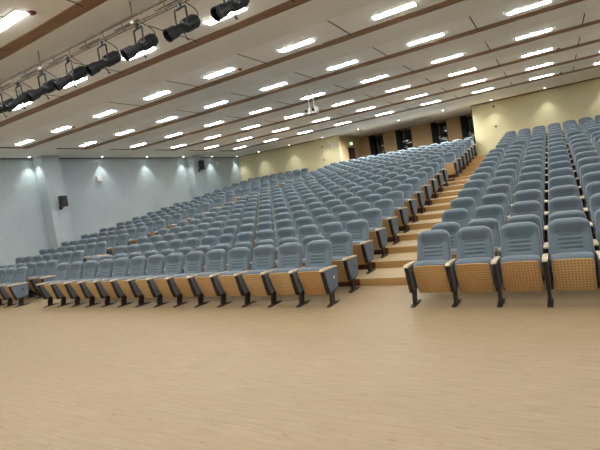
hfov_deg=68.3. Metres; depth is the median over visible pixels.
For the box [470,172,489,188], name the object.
seat
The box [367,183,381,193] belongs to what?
seat
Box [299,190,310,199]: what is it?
seat
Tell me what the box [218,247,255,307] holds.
seat
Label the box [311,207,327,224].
seat
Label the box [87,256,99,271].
seat
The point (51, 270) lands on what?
seat
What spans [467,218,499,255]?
seat
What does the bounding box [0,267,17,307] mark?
seat
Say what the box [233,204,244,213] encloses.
seat
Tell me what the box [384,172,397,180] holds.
seat
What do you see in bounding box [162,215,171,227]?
seat
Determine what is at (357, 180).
seat
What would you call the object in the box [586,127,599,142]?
seat
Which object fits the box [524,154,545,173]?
seat
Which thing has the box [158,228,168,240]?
seat
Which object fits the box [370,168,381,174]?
seat
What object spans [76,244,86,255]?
seat
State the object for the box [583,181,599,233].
seat
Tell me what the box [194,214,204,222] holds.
seat
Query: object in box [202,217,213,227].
seat
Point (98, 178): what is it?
wall box
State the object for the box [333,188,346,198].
seat
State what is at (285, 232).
seat
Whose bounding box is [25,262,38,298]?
seat
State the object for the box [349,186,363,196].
seat
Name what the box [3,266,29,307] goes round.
seat
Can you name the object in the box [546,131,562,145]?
seat
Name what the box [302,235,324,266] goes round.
seat
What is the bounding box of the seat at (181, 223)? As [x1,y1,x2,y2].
[177,220,187,231]
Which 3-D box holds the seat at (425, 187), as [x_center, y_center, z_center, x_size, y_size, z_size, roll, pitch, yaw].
[3.492,-1.042,12.864,0.573,0.993,0.653,-6,5,31]
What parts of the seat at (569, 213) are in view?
armrest, panel, backrest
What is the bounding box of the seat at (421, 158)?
[414,157,425,164]
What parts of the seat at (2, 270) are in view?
backrest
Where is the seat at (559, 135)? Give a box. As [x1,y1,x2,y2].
[546,133,563,151]
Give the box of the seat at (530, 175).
[518,172,544,211]
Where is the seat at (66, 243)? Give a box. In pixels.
[61,241,69,246]
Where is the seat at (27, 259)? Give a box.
[24,256,33,263]
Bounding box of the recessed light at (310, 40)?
[278,38,314,52]
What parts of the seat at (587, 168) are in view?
backrest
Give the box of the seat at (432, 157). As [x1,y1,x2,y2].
[428,155,439,162]
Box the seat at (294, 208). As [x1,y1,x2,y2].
[290,204,304,219]
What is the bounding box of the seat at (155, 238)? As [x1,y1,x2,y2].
[149,235,161,249]
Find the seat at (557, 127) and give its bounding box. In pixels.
[546,126,560,139]
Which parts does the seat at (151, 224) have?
backrest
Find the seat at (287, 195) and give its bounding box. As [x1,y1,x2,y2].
[285,192,296,203]
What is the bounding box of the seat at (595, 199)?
[590,193,599,239]
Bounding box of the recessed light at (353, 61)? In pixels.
[327,60,357,69]
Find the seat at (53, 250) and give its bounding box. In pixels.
[48,247,56,253]
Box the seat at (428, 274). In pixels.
[403,229,451,306]
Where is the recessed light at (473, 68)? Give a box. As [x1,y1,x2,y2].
[449,68,475,75]
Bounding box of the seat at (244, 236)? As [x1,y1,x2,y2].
[237,232,253,246]
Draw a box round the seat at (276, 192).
[271,191,282,205]
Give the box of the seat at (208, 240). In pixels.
[201,236,216,249]
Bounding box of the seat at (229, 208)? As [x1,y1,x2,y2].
[221,206,231,214]
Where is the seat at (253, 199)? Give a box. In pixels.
[244,198,257,212]
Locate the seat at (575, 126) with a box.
[564,125,578,139]
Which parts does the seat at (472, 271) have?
armrest, panel, leg, foot plate, seat, seat panel, backrest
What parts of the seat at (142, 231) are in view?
backrest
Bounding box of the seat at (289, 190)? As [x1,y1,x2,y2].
[284,189,294,197]
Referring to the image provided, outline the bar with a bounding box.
[0,0,188,91]
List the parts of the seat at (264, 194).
backrest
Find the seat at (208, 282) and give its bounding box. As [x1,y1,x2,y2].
[195,249,232,307]
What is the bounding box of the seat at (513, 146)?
[508,145,524,158]
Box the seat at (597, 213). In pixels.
[593,209,599,287]
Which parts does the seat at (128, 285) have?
seat panel, seat, panel, backrest, leg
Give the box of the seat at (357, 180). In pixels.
[353,177,365,185]
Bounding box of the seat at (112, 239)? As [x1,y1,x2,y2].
[107,235,117,254]
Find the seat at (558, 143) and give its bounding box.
[545,141,566,161]
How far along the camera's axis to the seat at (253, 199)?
16.12 m
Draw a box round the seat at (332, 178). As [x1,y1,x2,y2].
[330,175,340,181]
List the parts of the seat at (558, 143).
backrest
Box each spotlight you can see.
[0,91,13,117]
[2,81,32,111]
[25,70,56,101]
[52,57,87,90]
[85,40,121,75]
[120,22,158,60]
[163,1,200,41]
[210,0,249,21]
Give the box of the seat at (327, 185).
[324,182,335,190]
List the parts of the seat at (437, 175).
backrest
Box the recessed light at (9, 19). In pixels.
[0,9,27,31]
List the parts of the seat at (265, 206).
backrest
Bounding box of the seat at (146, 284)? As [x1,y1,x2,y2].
[135,254,167,307]
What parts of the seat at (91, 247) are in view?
backrest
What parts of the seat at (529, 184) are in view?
backrest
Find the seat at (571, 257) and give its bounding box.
[542,217,596,306]
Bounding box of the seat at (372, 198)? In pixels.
[364,194,381,208]
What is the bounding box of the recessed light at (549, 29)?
[515,28,551,39]
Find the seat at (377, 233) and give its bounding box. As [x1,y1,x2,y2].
[361,208,388,257]
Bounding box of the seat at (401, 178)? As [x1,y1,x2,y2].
[393,175,408,183]
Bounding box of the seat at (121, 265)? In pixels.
[101,257,132,307]
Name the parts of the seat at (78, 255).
backrest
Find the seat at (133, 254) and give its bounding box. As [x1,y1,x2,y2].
[128,252,142,274]
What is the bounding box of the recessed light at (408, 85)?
[386,85,409,91]
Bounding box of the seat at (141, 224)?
[136,222,144,235]
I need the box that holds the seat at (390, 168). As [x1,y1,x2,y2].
[384,166,396,172]
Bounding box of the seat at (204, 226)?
[197,223,209,236]
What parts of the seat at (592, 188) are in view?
backrest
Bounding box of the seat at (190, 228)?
[183,225,195,237]
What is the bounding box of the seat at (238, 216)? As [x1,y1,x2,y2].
[229,213,241,225]
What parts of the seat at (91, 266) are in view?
seat panel, seat, panel, backrest, leg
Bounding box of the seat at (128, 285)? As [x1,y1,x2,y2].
[117,256,149,307]
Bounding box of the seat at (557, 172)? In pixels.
[544,167,574,201]
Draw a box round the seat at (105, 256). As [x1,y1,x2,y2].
[96,255,113,276]
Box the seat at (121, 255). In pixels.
[112,253,127,273]
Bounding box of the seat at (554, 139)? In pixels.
[545,138,564,156]
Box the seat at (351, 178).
[348,175,359,182]
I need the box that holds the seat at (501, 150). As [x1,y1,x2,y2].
[489,148,504,158]
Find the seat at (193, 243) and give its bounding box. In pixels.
[184,237,199,250]
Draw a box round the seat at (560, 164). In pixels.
[545,161,571,189]
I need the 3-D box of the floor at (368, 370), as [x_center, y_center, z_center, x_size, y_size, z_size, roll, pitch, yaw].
[-4.209,2.216,4.942,22.200,0.200,10.728,-6,5,31]
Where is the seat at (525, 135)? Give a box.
[515,134,528,143]
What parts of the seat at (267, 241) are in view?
backrest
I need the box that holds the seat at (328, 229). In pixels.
[321,222,342,239]
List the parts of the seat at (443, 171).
backrest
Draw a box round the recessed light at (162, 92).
[143,91,169,99]
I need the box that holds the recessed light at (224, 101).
[205,100,227,107]
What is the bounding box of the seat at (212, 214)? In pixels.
[206,212,216,221]
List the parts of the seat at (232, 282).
seat panel, seat, backrest, armrest, panel, leg, foot plate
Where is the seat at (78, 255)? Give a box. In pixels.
[72,250,84,270]
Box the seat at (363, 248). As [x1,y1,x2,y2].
[346,219,375,273]
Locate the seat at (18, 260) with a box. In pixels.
[15,257,23,264]
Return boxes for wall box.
[96,176,101,181]
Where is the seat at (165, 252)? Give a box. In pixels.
[160,249,175,274]
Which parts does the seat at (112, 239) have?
backrest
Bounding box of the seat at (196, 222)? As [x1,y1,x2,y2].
[189,219,200,229]
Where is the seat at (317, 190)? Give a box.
[313,187,325,196]
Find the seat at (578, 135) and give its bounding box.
[568,134,586,152]
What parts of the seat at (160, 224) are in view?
backrest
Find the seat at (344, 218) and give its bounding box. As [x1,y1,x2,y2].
[338,211,357,231]
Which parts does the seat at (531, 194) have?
backrest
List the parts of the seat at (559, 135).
backrest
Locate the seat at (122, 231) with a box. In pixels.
[117,229,127,244]
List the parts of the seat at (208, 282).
seat panel, seat, backrest, panel, armrest, leg, foot plate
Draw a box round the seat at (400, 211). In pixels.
[385,191,409,232]
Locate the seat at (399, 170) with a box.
[392,168,404,174]
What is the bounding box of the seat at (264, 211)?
[255,209,271,230]
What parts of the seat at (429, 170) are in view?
backrest, panel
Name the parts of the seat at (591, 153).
backrest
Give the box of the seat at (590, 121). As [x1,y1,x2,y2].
[581,120,594,131]
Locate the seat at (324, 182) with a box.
[320,180,331,186]
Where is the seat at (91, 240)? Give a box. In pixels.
[88,237,97,243]
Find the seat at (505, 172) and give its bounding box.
[494,169,516,192]
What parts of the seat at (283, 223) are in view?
backrest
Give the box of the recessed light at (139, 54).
[122,47,156,59]
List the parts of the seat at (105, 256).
backrest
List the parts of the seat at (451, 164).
backrest, seat panel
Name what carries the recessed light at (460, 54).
in the ceiling
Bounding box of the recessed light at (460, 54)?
[432,53,462,62]
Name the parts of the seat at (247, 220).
backrest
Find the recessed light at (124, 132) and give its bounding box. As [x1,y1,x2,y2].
[115,130,133,134]
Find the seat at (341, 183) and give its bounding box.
[338,180,350,187]
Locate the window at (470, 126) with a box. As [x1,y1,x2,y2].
[466,116,476,155]
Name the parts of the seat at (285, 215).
backrest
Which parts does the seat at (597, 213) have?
armrest, panel, backrest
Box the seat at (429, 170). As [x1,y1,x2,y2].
[419,167,438,198]
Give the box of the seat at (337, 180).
[334,177,345,184]
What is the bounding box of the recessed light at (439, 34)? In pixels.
[407,32,443,45]
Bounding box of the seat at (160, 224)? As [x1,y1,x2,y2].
[149,219,165,236]
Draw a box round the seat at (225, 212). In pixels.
[218,210,229,220]
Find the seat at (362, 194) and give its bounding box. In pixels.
[356,189,371,201]
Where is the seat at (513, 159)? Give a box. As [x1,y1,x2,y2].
[501,157,520,175]
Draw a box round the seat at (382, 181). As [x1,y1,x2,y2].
[376,177,390,186]
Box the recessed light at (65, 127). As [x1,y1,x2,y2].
[51,126,71,131]
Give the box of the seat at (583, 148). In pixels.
[572,145,594,177]
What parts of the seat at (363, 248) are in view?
backrest, seat panel, panel, panel, leg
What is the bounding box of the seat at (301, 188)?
[297,187,307,195]
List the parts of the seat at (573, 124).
backrest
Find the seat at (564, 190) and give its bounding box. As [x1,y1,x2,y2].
[544,185,579,224]
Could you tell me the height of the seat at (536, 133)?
0.993 m
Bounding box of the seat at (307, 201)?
[304,197,318,210]
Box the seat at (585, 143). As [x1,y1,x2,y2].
[570,141,591,163]
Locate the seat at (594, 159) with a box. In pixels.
[576,156,599,195]
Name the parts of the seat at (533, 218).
backrest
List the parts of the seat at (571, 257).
armrest, panel, leg, foot plate, backrest, seat, seat panel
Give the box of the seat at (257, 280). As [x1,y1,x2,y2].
[242,245,281,306]
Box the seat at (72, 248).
[66,245,75,251]
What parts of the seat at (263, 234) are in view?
backrest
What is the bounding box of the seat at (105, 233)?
[99,231,107,236]
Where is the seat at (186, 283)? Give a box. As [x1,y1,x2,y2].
[173,251,209,307]
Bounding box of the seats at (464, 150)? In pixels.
[99,115,599,231]
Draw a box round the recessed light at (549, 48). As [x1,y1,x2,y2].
[521,48,552,56]
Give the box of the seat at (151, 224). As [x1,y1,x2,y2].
[146,221,154,242]
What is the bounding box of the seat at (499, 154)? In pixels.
[486,152,502,164]
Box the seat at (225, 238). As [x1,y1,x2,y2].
[218,234,234,248]
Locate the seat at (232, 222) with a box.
[226,219,239,233]
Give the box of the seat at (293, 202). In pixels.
[288,200,301,212]
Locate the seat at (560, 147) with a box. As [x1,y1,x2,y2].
[545,145,567,167]
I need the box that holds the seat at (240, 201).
[235,200,245,207]
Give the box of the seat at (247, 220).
[237,217,255,234]
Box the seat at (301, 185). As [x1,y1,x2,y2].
[295,184,305,192]
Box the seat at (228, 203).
[224,202,233,209]
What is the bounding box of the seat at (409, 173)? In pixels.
[401,169,415,177]
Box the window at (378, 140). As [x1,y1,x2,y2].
[374,134,384,155]
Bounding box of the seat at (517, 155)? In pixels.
[503,153,521,168]
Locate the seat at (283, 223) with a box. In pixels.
[274,219,292,247]
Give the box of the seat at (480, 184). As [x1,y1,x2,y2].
[464,179,485,196]
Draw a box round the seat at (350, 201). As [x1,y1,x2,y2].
[344,197,360,210]
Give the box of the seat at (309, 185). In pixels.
[307,182,318,189]
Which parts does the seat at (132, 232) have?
backrest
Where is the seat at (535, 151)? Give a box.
[525,149,545,167]
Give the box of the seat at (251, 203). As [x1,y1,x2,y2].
[246,202,257,207]
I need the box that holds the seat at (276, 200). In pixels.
[272,198,284,215]
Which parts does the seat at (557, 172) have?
backrest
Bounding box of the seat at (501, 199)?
[474,193,508,223]
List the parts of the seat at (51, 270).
panel, backrest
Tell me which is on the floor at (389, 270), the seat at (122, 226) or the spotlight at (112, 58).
the seat at (122, 226)
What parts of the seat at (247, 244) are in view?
backrest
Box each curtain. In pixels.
[369,133,382,155]
[395,127,409,150]
[430,120,443,144]
[460,114,471,139]
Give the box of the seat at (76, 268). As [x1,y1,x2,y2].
[56,261,84,307]
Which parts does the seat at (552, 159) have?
backrest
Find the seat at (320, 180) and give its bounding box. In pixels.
[317,177,327,183]
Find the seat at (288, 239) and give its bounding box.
[275,237,298,267]
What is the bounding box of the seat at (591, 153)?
[573,150,598,185]
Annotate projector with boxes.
[303,84,318,115]
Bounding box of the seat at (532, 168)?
[520,165,545,198]
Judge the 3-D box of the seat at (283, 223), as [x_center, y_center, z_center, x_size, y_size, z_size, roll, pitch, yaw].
[-0.424,0.388,10.434,0.562,0.993,0.653,-6,5,31]
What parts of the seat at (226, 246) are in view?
backrest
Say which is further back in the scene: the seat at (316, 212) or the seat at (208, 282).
the seat at (316, 212)
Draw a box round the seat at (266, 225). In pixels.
[253,221,272,248]
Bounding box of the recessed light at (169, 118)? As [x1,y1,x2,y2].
[157,116,176,121]
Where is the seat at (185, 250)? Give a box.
[177,247,192,272]
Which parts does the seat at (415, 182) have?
backrest, seat panel, panel, panel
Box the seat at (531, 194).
[507,189,544,237]
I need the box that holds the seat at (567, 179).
[544,175,576,210]
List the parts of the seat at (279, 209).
backrest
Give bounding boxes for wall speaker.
[58,195,68,209]
[198,160,204,171]
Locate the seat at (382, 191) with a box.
[375,187,391,198]
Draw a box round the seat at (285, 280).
[269,242,309,306]
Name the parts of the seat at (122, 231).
backrest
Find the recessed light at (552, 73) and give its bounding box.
[529,73,552,79]
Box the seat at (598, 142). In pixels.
[597,139,599,156]
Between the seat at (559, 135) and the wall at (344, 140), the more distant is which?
the wall at (344, 140)
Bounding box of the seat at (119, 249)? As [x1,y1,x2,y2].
[113,246,125,255]
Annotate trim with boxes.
[0,0,106,59]
[0,0,309,126]
[0,157,237,158]
[21,0,464,148]
[82,0,584,148]
[132,19,599,149]
[171,39,599,150]
[204,53,599,150]
[231,64,599,150]
[238,135,337,157]
[471,77,599,106]
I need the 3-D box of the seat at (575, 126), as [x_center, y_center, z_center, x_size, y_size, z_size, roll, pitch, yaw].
[9.953,-3.130,16.142,0.562,0.993,0.653,-6,5,31]
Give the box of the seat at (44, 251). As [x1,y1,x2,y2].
[39,248,47,254]
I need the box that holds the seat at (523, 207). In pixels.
[510,200,544,239]
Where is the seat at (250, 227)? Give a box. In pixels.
[235,223,254,243]
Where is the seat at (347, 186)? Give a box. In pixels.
[343,183,356,191]
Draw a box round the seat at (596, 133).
[591,131,599,146]
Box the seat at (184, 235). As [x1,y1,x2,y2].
[177,231,189,247]
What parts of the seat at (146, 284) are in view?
seat panel, seat, panel, backrest, leg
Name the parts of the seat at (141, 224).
backrest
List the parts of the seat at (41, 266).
seat panel, panel, backrest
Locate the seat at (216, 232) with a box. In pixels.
[206,228,220,243]
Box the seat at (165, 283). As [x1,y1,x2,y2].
[154,252,187,307]
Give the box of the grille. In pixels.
[61,196,67,205]
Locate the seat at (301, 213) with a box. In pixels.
[292,210,308,227]
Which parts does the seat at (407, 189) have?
backrest, seat panel, panel, panel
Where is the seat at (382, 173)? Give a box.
[377,170,389,177]
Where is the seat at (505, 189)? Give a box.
[486,184,512,214]
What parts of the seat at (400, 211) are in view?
backrest, seat panel, panel, panel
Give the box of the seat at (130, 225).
[126,224,135,232]
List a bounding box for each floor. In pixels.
[0,281,599,449]
[33,155,596,294]
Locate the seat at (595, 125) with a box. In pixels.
[584,124,599,134]
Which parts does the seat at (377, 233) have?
backrest, seat panel, panel, panel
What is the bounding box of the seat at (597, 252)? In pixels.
[595,251,599,280]
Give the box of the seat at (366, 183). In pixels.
[359,180,373,189]
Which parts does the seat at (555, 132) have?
backrest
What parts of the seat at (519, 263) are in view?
armrest, panel, leg, foot plate, seat, backrest, seat panel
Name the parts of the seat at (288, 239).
backrest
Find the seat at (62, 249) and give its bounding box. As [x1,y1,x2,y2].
[57,246,66,252]
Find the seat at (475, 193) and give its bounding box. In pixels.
[458,188,481,207]
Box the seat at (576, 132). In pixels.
[566,130,582,148]
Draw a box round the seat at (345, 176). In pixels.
[343,173,353,179]
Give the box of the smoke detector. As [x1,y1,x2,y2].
[27,10,36,15]
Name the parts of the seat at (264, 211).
backrest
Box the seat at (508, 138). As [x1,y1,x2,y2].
[500,137,512,145]
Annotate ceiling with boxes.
[0,0,599,157]
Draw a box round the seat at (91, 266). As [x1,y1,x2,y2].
[70,260,100,307]
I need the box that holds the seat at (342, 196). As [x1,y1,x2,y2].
[338,192,353,204]
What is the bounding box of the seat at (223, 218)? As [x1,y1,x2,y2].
[215,215,226,226]
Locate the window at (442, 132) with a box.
[436,121,448,143]
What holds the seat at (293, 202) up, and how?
on the floor at (389, 270)
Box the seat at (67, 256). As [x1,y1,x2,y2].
[62,251,73,263]
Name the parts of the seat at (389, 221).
backrest, seat panel, panel, panel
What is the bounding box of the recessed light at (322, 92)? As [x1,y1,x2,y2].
[301,92,324,99]
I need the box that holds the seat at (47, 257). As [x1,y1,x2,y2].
[42,253,52,261]
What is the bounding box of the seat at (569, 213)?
[543,210,586,288]
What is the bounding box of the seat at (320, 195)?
[317,191,330,201]
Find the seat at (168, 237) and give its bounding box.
[163,233,175,248]
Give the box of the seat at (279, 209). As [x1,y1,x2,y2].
[273,207,287,228]
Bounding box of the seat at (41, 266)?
[26,261,46,298]
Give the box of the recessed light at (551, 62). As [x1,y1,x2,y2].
[526,62,552,69]
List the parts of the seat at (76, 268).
seat panel, panel, backrest, leg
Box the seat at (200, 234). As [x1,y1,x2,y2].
[191,229,204,245]
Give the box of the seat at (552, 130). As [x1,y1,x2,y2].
[546,129,561,142]
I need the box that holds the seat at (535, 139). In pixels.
[530,137,545,152]
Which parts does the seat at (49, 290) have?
panel, seat panel, leg, panel, backrest, leg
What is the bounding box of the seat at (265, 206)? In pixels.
[256,204,271,223]
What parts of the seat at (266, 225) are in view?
backrest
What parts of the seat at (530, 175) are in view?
backrest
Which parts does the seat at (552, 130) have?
backrest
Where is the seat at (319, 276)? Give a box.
[297,240,339,306]
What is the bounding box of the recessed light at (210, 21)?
[203,7,247,24]
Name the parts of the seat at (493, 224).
seat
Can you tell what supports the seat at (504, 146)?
on the floor at (389, 270)
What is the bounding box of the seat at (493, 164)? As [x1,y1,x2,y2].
[479,161,496,173]
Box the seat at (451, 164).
[443,152,458,177]
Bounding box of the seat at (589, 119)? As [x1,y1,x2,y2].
[580,118,592,130]
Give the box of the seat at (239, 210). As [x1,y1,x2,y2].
[231,208,242,218]
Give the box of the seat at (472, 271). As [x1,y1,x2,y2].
[445,226,494,306]
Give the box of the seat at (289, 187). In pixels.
[283,186,293,194]
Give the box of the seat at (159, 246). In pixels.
[154,241,167,253]
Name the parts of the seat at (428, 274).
armrest, panel, leg, foot plate, seat, seat panel, backrest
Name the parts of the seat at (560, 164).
backrest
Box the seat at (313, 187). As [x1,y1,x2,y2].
[310,184,321,192]
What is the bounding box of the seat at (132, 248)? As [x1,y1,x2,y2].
[126,244,138,257]
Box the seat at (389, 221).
[374,199,399,244]
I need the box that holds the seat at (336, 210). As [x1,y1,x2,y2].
[331,205,348,221]
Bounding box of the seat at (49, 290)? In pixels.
[36,262,70,307]
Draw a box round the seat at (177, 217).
[166,213,181,232]
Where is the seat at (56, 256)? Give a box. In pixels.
[52,252,62,263]
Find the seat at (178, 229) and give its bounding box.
[170,226,181,238]
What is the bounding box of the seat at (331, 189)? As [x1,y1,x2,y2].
[328,185,340,194]
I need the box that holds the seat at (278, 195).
[272,194,283,205]
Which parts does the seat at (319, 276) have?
seat, seat panel, backrest, armrest, panel, panel, leg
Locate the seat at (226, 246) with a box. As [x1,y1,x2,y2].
[204,243,231,294]
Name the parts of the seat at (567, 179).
backrest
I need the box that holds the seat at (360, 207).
[352,202,370,218]
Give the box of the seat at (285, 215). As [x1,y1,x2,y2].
[273,212,289,237]
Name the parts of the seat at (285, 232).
backrest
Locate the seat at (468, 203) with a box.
[450,197,475,220]
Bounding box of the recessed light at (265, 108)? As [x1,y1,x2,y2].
[250,108,270,113]
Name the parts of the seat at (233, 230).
backrest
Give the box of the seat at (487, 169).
[474,166,493,181]
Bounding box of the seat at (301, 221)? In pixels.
[295,216,312,237]
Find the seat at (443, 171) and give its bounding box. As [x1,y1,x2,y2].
[431,158,447,186]
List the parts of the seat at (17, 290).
seat panel, panel, armrest, panel, leg, backrest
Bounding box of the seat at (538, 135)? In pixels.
[530,134,545,144]
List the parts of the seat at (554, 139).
backrest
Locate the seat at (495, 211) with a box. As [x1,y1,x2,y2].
[475,204,504,228]
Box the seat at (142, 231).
[130,226,147,243]
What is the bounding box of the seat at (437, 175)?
[425,162,443,192]
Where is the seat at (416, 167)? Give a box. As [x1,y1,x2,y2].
[408,165,421,172]
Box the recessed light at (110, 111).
[93,110,116,116]
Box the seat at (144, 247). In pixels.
[140,243,152,255]
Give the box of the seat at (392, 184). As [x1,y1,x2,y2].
[385,180,400,190]
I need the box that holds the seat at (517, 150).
[505,148,523,162]
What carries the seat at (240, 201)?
on the floor at (389, 270)
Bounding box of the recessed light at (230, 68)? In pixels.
[204,67,234,78]
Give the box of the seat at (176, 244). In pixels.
[169,239,183,252]
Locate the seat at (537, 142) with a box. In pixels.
[524,141,545,156]
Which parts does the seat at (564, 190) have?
panel, backrest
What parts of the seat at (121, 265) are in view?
seat panel, seat, panel, backrest, leg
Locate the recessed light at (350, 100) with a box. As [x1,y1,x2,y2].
[332,100,352,105]
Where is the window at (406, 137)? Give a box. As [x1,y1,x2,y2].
[400,129,412,150]
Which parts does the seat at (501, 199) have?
backrest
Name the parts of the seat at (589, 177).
backrest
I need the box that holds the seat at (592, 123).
[583,122,596,133]
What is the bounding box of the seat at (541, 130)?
[532,129,545,137]
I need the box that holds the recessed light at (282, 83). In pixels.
[260,82,286,90]
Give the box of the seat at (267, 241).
[249,239,276,269]
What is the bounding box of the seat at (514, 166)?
[498,163,518,183]
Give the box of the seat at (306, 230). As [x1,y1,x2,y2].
[298,225,318,244]
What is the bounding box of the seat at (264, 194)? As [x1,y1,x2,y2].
[258,193,269,207]
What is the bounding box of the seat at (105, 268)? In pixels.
[85,259,116,307]
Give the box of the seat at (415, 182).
[404,177,424,213]
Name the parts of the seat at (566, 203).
panel, backrest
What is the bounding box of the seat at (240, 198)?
[237,197,246,203]
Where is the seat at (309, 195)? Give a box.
[301,193,314,204]
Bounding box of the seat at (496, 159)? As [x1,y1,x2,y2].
[482,156,499,170]
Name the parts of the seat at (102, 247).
backrest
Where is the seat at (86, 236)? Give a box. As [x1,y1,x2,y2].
[81,234,89,238]
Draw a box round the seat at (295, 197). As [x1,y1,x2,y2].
[287,195,299,206]
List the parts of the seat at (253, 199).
backrest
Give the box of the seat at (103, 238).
[96,236,107,250]
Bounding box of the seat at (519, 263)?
[491,222,542,306]
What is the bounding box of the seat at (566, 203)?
[544,196,583,241]
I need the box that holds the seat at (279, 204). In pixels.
[272,202,286,217]
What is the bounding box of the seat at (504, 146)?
[495,143,508,152]
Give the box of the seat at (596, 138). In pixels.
[594,135,599,150]
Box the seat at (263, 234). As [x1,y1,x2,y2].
[252,229,273,259]
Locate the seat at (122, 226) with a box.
[117,225,125,234]
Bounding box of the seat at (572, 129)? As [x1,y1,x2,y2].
[565,128,580,142]
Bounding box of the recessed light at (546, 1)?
[506,0,550,15]
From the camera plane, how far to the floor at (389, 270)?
9.89 m
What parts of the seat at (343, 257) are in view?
seat, backrest, seat panel, armrest, panel, panel, leg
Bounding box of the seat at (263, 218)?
[254,215,272,239]
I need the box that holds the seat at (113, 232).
[108,230,117,236]
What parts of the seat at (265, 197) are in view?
backrest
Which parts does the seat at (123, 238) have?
backrest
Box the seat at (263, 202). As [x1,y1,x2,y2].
[257,200,270,217]
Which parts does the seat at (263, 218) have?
backrest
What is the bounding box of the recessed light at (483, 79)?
[462,79,485,85]
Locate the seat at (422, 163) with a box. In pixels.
[415,161,427,167]
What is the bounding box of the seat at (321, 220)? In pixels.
[316,214,334,234]
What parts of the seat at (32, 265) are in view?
backrest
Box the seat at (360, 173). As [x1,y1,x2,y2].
[356,171,367,177]
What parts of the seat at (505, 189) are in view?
backrest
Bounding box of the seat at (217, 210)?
[209,207,219,215]
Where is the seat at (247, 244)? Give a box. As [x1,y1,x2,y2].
[226,241,252,270]
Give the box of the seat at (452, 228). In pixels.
[431,222,460,258]
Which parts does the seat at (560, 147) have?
backrest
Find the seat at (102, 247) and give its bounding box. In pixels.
[88,241,108,257]
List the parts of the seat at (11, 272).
panel, leg, backrest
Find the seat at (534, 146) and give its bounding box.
[523,145,545,161]
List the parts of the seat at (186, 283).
seat panel, seat, backrest, panel, leg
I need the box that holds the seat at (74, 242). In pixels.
[70,240,78,245]
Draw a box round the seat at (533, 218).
[498,214,544,289]
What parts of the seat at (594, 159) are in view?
backrest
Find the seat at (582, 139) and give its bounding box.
[569,137,589,157]
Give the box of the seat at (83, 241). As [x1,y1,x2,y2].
[79,239,87,249]
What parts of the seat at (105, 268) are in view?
seat panel, seat, panel, backrest, leg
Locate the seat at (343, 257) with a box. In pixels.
[328,232,359,292]
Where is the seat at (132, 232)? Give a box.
[128,227,137,244]
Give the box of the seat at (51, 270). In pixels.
[35,260,58,283]
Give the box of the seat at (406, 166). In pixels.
[399,163,411,169]
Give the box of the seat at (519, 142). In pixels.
[512,140,526,152]
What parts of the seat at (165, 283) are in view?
seat panel, seat, panel, backrest, leg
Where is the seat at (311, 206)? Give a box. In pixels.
[307,202,322,216]
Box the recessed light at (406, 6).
[371,2,416,19]
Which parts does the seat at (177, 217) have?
backrest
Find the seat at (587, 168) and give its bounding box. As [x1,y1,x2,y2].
[577,163,599,207]
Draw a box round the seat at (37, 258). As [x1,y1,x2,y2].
[33,255,42,262]
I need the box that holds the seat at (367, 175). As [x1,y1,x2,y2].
[362,173,373,179]
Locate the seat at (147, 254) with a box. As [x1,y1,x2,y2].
[144,250,158,274]
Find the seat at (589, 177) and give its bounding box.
[580,171,599,219]
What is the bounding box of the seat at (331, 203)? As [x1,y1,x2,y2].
[326,199,341,213]
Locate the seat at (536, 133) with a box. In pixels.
[531,132,545,140]
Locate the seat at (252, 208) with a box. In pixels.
[245,206,256,217]
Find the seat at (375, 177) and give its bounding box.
[369,175,381,182]
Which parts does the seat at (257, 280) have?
seat panel, seat, backrest, panel, armrest, leg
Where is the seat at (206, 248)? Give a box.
[194,245,211,271]
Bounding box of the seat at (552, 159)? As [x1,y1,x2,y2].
[545,155,570,181]
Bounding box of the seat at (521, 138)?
[514,137,527,144]
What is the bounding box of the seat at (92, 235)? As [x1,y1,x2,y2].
[90,233,98,237]
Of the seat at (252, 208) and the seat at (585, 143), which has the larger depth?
the seat at (252, 208)
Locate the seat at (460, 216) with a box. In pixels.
[442,208,469,227]
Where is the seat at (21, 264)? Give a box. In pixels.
[16,263,25,267]
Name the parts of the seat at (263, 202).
backrest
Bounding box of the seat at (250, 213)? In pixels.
[243,211,256,217]
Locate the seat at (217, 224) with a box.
[211,221,223,234]
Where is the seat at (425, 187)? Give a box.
[412,172,432,205]
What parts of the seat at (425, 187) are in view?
backrest, seat panel, panel, panel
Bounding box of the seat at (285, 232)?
[275,227,295,259]
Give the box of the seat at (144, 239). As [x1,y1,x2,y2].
[137,236,148,251]
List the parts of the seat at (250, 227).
backrest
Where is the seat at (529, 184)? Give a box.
[511,180,544,223]
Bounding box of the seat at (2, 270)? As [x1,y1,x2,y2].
[0,268,6,305]
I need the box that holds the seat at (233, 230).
[217,226,237,244]
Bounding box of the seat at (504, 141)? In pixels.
[498,140,510,146]
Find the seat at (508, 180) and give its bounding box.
[490,176,514,202]
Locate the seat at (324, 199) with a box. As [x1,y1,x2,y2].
[321,195,335,207]
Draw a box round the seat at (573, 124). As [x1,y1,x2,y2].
[563,123,577,136]
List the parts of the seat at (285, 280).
seat panel, seat, backrest, panel, armrest, leg, foot plate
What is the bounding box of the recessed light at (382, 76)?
[361,74,387,82]
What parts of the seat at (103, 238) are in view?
backrest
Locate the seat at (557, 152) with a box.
[545,150,568,173]
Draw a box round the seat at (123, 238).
[110,233,128,253]
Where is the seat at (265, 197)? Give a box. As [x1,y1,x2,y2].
[257,196,270,212]
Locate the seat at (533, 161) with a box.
[522,159,545,181]
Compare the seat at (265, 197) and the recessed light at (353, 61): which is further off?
the seat at (265, 197)
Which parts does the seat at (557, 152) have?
backrest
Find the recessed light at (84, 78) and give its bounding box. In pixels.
[65,77,86,87]
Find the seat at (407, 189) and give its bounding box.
[395,184,417,222]
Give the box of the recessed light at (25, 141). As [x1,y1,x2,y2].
[15,140,32,144]
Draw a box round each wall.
[0,156,241,265]
[238,135,342,181]
[339,135,363,161]
[362,114,474,157]
[471,79,599,155]
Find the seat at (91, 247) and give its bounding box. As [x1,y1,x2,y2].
[83,242,96,262]
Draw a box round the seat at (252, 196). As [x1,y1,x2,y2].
[248,195,257,199]

